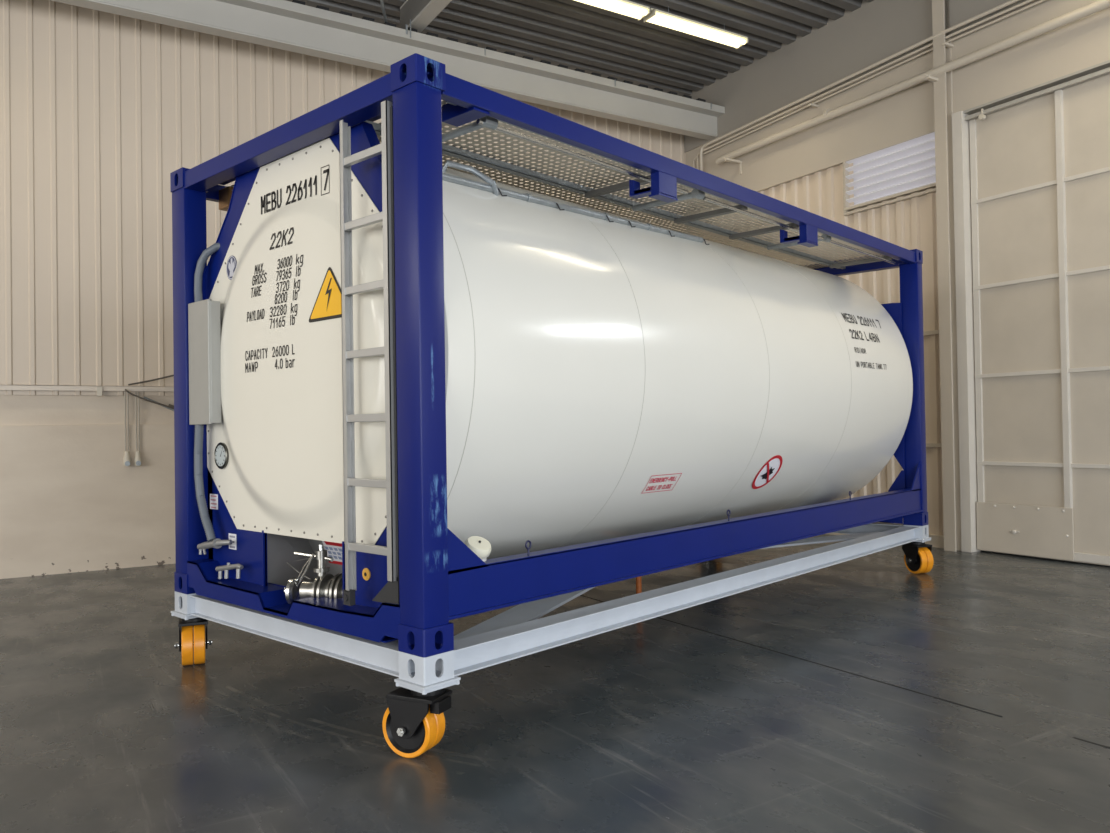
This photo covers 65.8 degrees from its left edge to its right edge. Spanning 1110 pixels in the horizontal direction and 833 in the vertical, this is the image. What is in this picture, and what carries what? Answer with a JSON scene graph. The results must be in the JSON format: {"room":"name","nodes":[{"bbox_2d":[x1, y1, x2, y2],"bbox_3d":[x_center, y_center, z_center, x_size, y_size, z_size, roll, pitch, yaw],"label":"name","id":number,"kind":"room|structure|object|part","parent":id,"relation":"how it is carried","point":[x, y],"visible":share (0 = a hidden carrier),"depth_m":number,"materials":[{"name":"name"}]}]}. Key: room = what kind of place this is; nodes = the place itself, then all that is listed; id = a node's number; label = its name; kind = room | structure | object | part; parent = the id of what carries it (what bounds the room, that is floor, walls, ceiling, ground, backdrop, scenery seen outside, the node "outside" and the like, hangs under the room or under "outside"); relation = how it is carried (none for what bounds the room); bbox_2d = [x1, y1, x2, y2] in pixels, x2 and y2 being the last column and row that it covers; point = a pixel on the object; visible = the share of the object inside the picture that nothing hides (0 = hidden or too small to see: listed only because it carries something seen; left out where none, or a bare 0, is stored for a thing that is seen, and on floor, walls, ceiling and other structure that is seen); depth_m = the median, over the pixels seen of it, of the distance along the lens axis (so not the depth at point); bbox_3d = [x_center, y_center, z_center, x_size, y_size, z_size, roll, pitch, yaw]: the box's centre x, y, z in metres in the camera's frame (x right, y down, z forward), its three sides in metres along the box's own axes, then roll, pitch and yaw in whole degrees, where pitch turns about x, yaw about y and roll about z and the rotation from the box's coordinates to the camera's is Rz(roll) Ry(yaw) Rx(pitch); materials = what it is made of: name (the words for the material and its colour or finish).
{"room":"industrial warehouse","nodes":[
{"label":"industrial warehouse","id":0,"kind":"room"},
{"bbox_2d":[0,0,686,578],"bbox_3d":[-5.682,-1.724,8.721,18.590,6.900,0.313,0,-1,-31],"label":"wall","id":1,"kind":"structure","parent":0,"point":[98,109],"depth_m":9.09,"materials":[{"name":"beige metal"}]},
{"bbox_2d":[0,385,173,391],"bbox_3d":[-5.704,-0.288,8.489,18.290,0.055,0.090,0,-1,-31],"label":"trim","id":2,"kind":"structure","parent":1,"relation":"attached to","point":[2,387],"depth_m":8.91,"materials":[{"name":"beige paint"}]},
{"bbox_2d":[97,386,101,395],"bbox_3d":[-4.795,-0.264,9.024,0.050,0.100,0.105,0,-1,-31],"label":"trim","id":3,"kind":"structure","parent":1,"relation":"attached to","point":[99,388],"depth_m":8.98,"materials":[{"name":"beige metal"}]},
{"bbox_2d":[123,392,130,465],"bbox_3d":[-4.561,0.132,9.136,0.072,0.795,0.103,0,-1,-31],"label":"cable","id":4,"kind":"object","parent":1,"relation":"attached to","point":[126,460],"visible":1,"depth_m":9.14,"materials":[{"name":"beige plastic"}]},
{"bbox_2d":[123,451,130,465],"bbox_3d":[-4.563,0.449,9.141,0.091,0.160,0.074,-2,-1,43],"label":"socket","id":5,"kind":"object","parent":4,"relation":"attached to","point":[126,460],"depth_m":9.11,"materials":[{"name":"beige plastic"}]},
{"bbox_2d":[134,392,141,465],"bbox_3d":[-4.472,0.131,9.191,0.072,0.795,0.103,0,-1,-31],"label":"cable","id":6,"kind":"object","parent":1,"relation":"attached to","point":[137,460],"visible":1,"depth_m":9.20,"materials":[{"name":"beige plastic"}]},
{"bbox_2d":[134,451,141,465],"bbox_3d":[-4.473,0.449,9.196,0.091,0.160,0.074,-2,-1,43],"label":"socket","id":7,"kind":"object","parent":6,"relation":"attached to","point":[137,460],"depth_m":9.16,"materials":[{"name":"beige plastic"}]},
{"bbox_2d":[125,389,173,408],"bbox_3d":[-3.842,-0.113,9.414,1.577,0.376,0.057,-1,-1,-25],"label":"cable","id":8,"kind":"object","parent":1,"relation":"hanging from","point":[126,390],"visible":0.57,"depth_m":9.17,"materials":[{"name":"grey plastic"}]},
{"bbox_2d":[128,375,173,385],"bbox_3d":[-3.853,-0.548,9.464,1.539,0.428,0.036,-1,-1,-27],"label":"cable","id":9,"kind":"object","parent":1,"relation":"attached to","point":[169,375],"visible":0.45,"depth_m":9.20,"materials":[{"name":"grey plastic"}]},
{"bbox_2d":[143,396,173,410],"bbox_3d":[-3.876,0.099,9.558,1.290,0.642,0.024,0,-1,-31],"label":"rod","id":10,"kind":"object","parent":1,"relation":"attached to","point":[144,396],"visible":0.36,"depth_m":9.29,"materials":[{"name":"metal"}]},
{"bbox_2d":[0,534,1109,832],"bbox_3d":[-0.688,1.538,0.511,19.090,0.200,19.400,0,-1,-31],"label":"floor","id":11,"kind":"structure","parent":0,"point":[654,725],"depth_m":4.19,"materials":[{"name":"grey concrete"}]},
{"bbox_2d":[171,522,933,757],"bbox_3d":[0.587,1.275,6.692,2.600,0.449,6.150,-2,-1,43],"label":"trolley","id":12,"kind":"object","parent":11,"relation":"on","point":[413,723],"visible":0.76,"depth_m":4.59,"materials":[{"name":"metal"}]},
{"bbox_3d":[-2.228,1.214,5.303,0.206,0.030,0.206,-2,-1,43],"label":"mounting plate","id":13,"kind":"part","parent":12,"relation":"part of","materials":[{"name":"grey metal"}]},
{"bbox_3d":[-0.560,1.166,3.773,0.206,0.030,0.206,-2,-1,43],"label":"mounting plate","id":14,"kind":"part","parent":12,"relation":"part of","materials":[{"name":"grey metal"}]},
{"bbox_2d":[170,53,928,657],"bbox_3d":[0.568,-0.246,6.723,2.438,2.591,6.066,-2,-1,43],"label":"container","id":15,"kind":"object","parent":12,"relation":"on","point":[414,393],"visible":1,"depth_m":4.73,"materials":[{"name":"white metal"}]},
{"bbox_3d":[-2.255,-0.219,5.311,0.172,2.359,0.142,-2,-1,43],"label":"corner post","id":16,"kind":"part","parent":15,"relation":"part of","materials":[{"name":"blue metal"}]},
{"bbox_3d":[-2.121,-0.320,5.119,0.261,0.735,0.015,-2,-1,43],"label":"cabinet door","id":17,"kind":"part","parent":15,"relation":"part of","materials":[{"name":"grey metal"}]},
{"bbox_2d":[211,495,216,507],"bbox_3d":[-2.080,0.520,5.226,0.076,0.078,0.001,-2,-1,43],"label":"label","id":18,"kind":"object","parent":15,"relation":"attached to","point":[213,497],"depth_m":5.22,"materials":[{"name":"white paper"}]},
{"bbox_3d":[-0.302,-1.438,7.552,0.060,0.100,5.778,-2,-1,43],"label":"rail","id":19,"kind":"part","parent":15,"relation":"part of","materials":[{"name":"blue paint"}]},
{"bbox_3d":[-1.893,0.517,5.063,0.705,0.900,0.025,-2,-1,43],"label":"panel","id":20,"kind":"part","parent":15,"relation":"part of","materials":[{"name":"blue paint"}]},
{"bbox_3d":[-1.387,0.947,4.553,2.098,0.188,0.194,-2,-1,43],"label":"rail","id":21,"kind":"part","parent":15,"relation":"part of","materials":[{"name":"blue metal"}]},
{"bbox_3d":[-1.407,-0.384,4.576,2.065,2.058,0.052,-2,-1,43],"label":"plate","id":22,"kind":"part","parent":15,"relation":"part of","materials":[{"name":"white metal"}]},
{"bbox_2d":[267,533,342,604],"bbox_3d":[-1.221,0.761,4.722,1.012,0.518,0.600,-2,-1,43],"label":"outlet","id":23,"kind":"object","parent":15,"relation":"attached to","point":[304,567],"depth_m":4.68,"materials":[{"name":"silver metal"}]},
{"bbox_3d":[-1.377,-1.461,4.609,2.278,0.102,0.292,-2,-1,43],"label":"rail","id":24,"kind":"part","parent":15,"relation":"part of","materials":[{"name":"blue metal"}]},
{"bbox_3d":[-0.824,0.487,4.083,0.635,0.900,0.025,-2,-1,43],"label":"panel","id":25,"kind":"part","parent":15,"relation":"part of","materials":[{"name":"blue paint"}]},
{"bbox_3d":[-0.594,-0.266,3.788,0.172,2.359,0.142,-2,-1,43],"label":"corner post","id":26,"kind":"part","parent":15,"relation":"part of","materials":[{"name":"blue metal"}]},
{"bbox_3d":[-0.443,-1.264,4.544,0.322,0.162,0.082,-1,-1,-21],"label":"hoop handle","id":27,"kind":"part","parent":15,"relation":"part of","materials":[{"name":"metal"}]},
{"bbox_3d":[1.432,-1.487,5.961,0.060,0.100,5.778,-2,-1,43],"label":"rail","id":28,"kind":"part","parent":15,"relation":"part of","materials":[{"name":"blue metal"}]},
{"bbox_3d":[1.447,0.786,5.938,0.114,0.215,5.798,-2,-1,43],"label":"rail","id":29,"kind":"part","parent":15,"relation":"part of","materials":[{"name":"blue metal"}]},
{"bbox_3d":[2.509,-1.468,8.847,2.278,0.102,0.292,-2,-1,43],"label":"rail","id":30,"kind":"part","parent":15,"relation":"part of","materials":[{"name":"blue metal"}]},
{"bbox_3d":[2.568,0.940,8.866,2.098,0.188,0.194,-2,-1,43],"label":"rail","id":31,"kind":"part","parent":15,"relation":"part of","materials":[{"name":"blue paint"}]},
{"bbox_3d":[3.116,-0.276,8.310,0.510,1.612,0.010,-2,-1,43],"label":"panel","id":32,"kind":"part","parent":15,"relation":"part of","materials":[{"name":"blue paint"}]},
{"bbox_3d":[3.246,0.719,8.192,0.200,0.415,0.010,-2,-1,43],"label":"panel","id":33,"kind":"part","parent":15,"relation":"part of","materials":[{"name":"blue paint"}]},
{"bbox_3d":[3.403,-0.273,8.146,0.172,2.359,0.124,-2,-1,43],"label":"corner post","id":34,"kind":"part","parent":15,"relation":"part of","materials":[{"name":"blue metal"}]},
{"bbox_3d":[3.417,1.160,8.110,0.206,0.030,0.206,-2,-1,43],"label":"mounting plate","id":35,"kind":"part","parent":12,"relation":"part of","materials":[{"name":"grey metal"}]},
{"bbox_2d":[636,576,641,593],"bbox_3d":[0.658,1.311,6.744,0.120,0.376,0.120,-2,-1,43],"label":"support post","id":36,"kind":"object","parent":11,"relation":"on","point":[638,579],"visible":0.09,"depth_m":6.73,"materials":[{"name":"orange metal"}]},
{"bbox_2d":[580,595,1002,716],"bbox_3d":[0.156,1.515,7.355,0.014,0.002,7.610,0,-1,-31],"label":"trim","id":37,"kind":"structure","parent":11,"relation":"on","point":[580,595],"depth_m":4.94,"materials":[{"name":"black"}]},
{"bbox_2d":[1073,737,1109,748],"bbox_3d":[4.314,1.358,0.563,0.014,0.002,7.660,0,-1,-31],"label":"trim","id":38,"kind":"structure","parent":11,"relation":"on","point":[1073,737],"depth_m":3.77,"materials":[{"name":"black metal"}]},
{"bbox_2d":[286,0,873,95],"bbox_3d":[-0.770,-5.211,0.558,19.090,0.300,19.500,0,-1,-31],"label":"ceiling","id":39,"kind":"structure","parent":0,"point":[573,34],"depth_m":11.02,"materials":[{"name":"grey metal"}]},
{"bbox_2d":[400,0,451,32],"bbox_3d":[2.976,-4.915,2.563,0.180,0.340,18.220,0,-1,-31],"label":"beam","id":40,"kind":"structure","parent":39,"relation":"attached to","point":[433,8],"depth_m":9.77,"materials":[{"name":"beige metal"}]},
{"bbox_2d":[400,0,430,28],"bbox_3d":[2.906,-4.915,2.520,0.015,0.290,18.220,0,-1,-31],"label":"trim","id":41,"kind":"structure","parent":40,"relation":"attached to","point":[411,9],"depth_m":10.01,"materials":[{"name":"grey metal"}]},
{"bbox_2d":[575,0,649,20],"bbox_3d":[0.420,-4.842,9.792,1.500,0.227,0.220,0,-1,-31],"label":"fluorescent light","id":42,"kind":"object","parent":39,"relation":"hanging from","point":[624,7],"visible":1,"depth_m":9.97,"materials":[{"name":"beige plastic"}]},
{"bbox_2d":[643,6,747,48],"bbox_3d":[1.759,-4.853,10.612,1.500,0.227,0.220,0,-1,-31],"label":"fluorescent light","id":43,"kind":"object","parent":39,"relation":"hanging from","point":[665,19],"visible":0.98,"depth_m":10.54,"materials":[{"name":"beige plastic"}]},
{"bbox_2d":[685,0,1109,547],"bbox_3d":[7.193,-1.405,5.403,0.500,5.760,19.400,0,-1,-31],"label":"wall","id":44,"kind":"structure","parent":0,"point":[905,115],"depth_m":10.04,"materials":[{"name":"beige paint"}]},
{"bbox_2d":[724,157,741,173],"bbox_3d":[2.536,-3.575,12.214,0.300,0.200,0.052,0,-1,-31],"label":"bracket","id":45,"kind":"object","parent":44,"relation":"attached to","point":[739,162],"visible":1,"depth_m":12.24,"materials":[{"name":"beige metal"}]},
{"bbox_2d":[808,103,818,107],"bbox_3d":[3.333,-4.006,11.051,0.150,0.025,0.040,0,-1,-31],"label":"bracket","id":46,"kind":"object","parent":44,"relation":"attached to","point":[810,104],"visible":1,"depth_m":11.04,"materials":[{"name":"beige metal"}]},
{"bbox_2d":[700,0,1019,170],"bbox_3d":[6.935,-4.010,5.082,0.040,0.769,18.219,0,-1,-31],"label":"conduit","id":47,"kind":"object","parent":44,"relation":"attached to","point":[1005,4],"visible":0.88,"depth_m":10.33,"materials":[{"name":"beige metal"}]},
{"bbox_2d":[684,0,1037,152],"bbox_3d":[7.086,-4.854,5.417,0.420,1.140,19.400,0,-1,-31],"label":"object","id":48,"kind":"structure","parent":44,"relation":"attached to","point":[877,30],"depth_m":10.91,"materials":[{"name":"beige metal"}]},
{"bbox_2d":[697,0,1033,169],"bbox_3d":[6.931,-3.978,5.146,0.028,0.708,18.333,0,-1,-31],"label":"conduit","id":49,"kind":"object","parent":44,"relation":"attached to","point":[1027,1],"visible":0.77,"depth_m":10.28,"materials":[{"name":"beige metal"}]},
{"bbox_2d":[693,0,1045,167],"bbox_3d":[6.926,-3.957,5.212,0.024,0.666,18.452,0,-1,-31],"label":"conduit","id":50,"kind":"object","parent":44,"relation":"attached to","point":[1040,1],"visible":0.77,"depth_m":10.21,"materials":[{"name":"beige metal"}]},
{"bbox_2d":[843,132,935,215],"bbox_3d":[4.019,-2.866,10.179,0.119,0.670,1.400,0,-1,-31],"label":"window","id":51,"kind":"structure","parent":44,"relation":"in","point":[906,168],"depth_m":10.21,"materials":[{"name":"beige paint"}]},
{"bbox_2d":[716,0,1109,164],"bbox_3d":[7.039,-3.929,4.932,0.116,0.156,17.857,0,-1,-31],"label":"pipe","id":52,"kind":"object","parent":44,"relation":"attached to","point":[1099,5],"visible":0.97,"depth_m":9.50,"materials":[{"name":"beige metal"}]},
{"bbox_2d":[925,75,937,81],"bbox_3d":[4.206,-3.658,9.486,0.300,0.200,0.052,0,-1,-31],"label":"bracket","id":53,"kind":"object","parent":44,"relation":"attached to","point":[927,77],"visible":0.36,"depth_m":9.44,"materials":[{"name":"beige metal"}]},
{"bbox_2d":[923,330,941,446],"bbox_3d":[3.276,-0.274,11.423,0.030,1.325,4.400,0,-1,-31],"label":"trim","id":54,"kind":"structure","parent":44,"relation":"attached to","point":[933,332],"depth_m":9.74,"materials":[{"name":"beige paint"}]},
{"bbox_2d":[932,0,960,551],"bbox_3d":[4.336,-1.765,9.479,0.150,6.480,0.140,0,-1,-31],"label":"column","id":55,"kind":"structure","parent":44,"relation":"attached to","point":[943,94],"depth_m":9.44,"materials":[{"name":"beige paint"}]},
{"bbox_2d":[942,42,953,47],"bbox_3d":[4.324,-4.083,9.431,0.150,0.025,0.040,0,-1,-31],"label":"bracket","id":56,"kind":"object","parent":44,"relation":"attached to","point":[945,44],"visible":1,"depth_m":9.41,"materials":[{"name":"beige metal"}]},
{"bbox_2d":[952,111,980,552],"bbox_3d":[4.502,-0.928,9.392,0.170,4.800,0.120,0,-1,-31],"label":"trim","id":57,"kind":"structure","parent":44,"relation":"attached to","point":[962,219],"depth_m":9.34,"materials":[{"name":"white paint"}]},
{"bbox_2d":[963,60,1109,120],"bbox_3d":[5.345,-0.960,8.035,0.190,4.800,3.075,0,-1,-31],"label":"trim","id":58,"kind":"structure","parent":44,"relation":"attached to","point":[1103,68],"depth_m":8.65,"materials":[{"name":"grey metal"}]},
{"bbox_2d":[969,73,1109,565],"bbox_3d":[5.297,-0.946,8.103,0.140,4.745,2.888,0,-1,-31],"label":"door","id":59,"kind":"structure","parent":44,"relation":"in","point":[1040,166],"depth_m":8.70,"materials":[{"name":"paint"}]},
{"bbox_3d":[4.842,1.172,8.874,0.020,0.515,1.005,0,-1,-31],"label":"kick plate","id":60,"kind":"part","parent":59,"relation":"part of","materials":[{"name":"paint"}]},
{"bbox_3d":[-8.755,-1.797,-4.349,18.731,6.600,5.636,-2,-1,43],"label":"wall","id":61,"kind":"structure","parent":0,"visible":0},
{"bbox_2d":[380,0,386,22],"bbox_3d":[-1.917,-4.733,9.226,0.036,0.326,1.697,-1,-1,-4],"label":"trim","id":62,"kind":"structure","parent":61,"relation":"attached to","point":[381,1],"depth_m":9.77,"materials":[{"name":"metal"}]},
{"bbox_2d":[51,0,724,139],"bbox_3d":[-5.395,-4.269,7.923,18.280,0.390,0.355,0,-1,-31],"label":"beam","id":63,"kind":"structure","parent":61,"relation":"attached to","point":[279,24],"depth_m":10.07,"materials":[{"name":"beige metal"}]},
{"bbox_2d":[292,0,705,101],"bbox_3d":[-5.516,-4.492,7.798,17.946,0.055,0.170,0,-1,-31],"label":"trim","id":64,"kind":"structure","parent":61,"relation":"attached to","point":[294,1],"depth_m":10.61,"materials":[{"name":"grey metal"}]},
{"bbox_2d":[405,19,711,108],"bbox_3d":[-0.492,-4.526,10.715,6.462,0.210,0.049,0,-1,-31],"label":"trim","id":65,"kind":"structure","parent":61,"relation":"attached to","point":[406,26],"depth_m":9.98,"materials":[{"name":"metal"}]}
]}

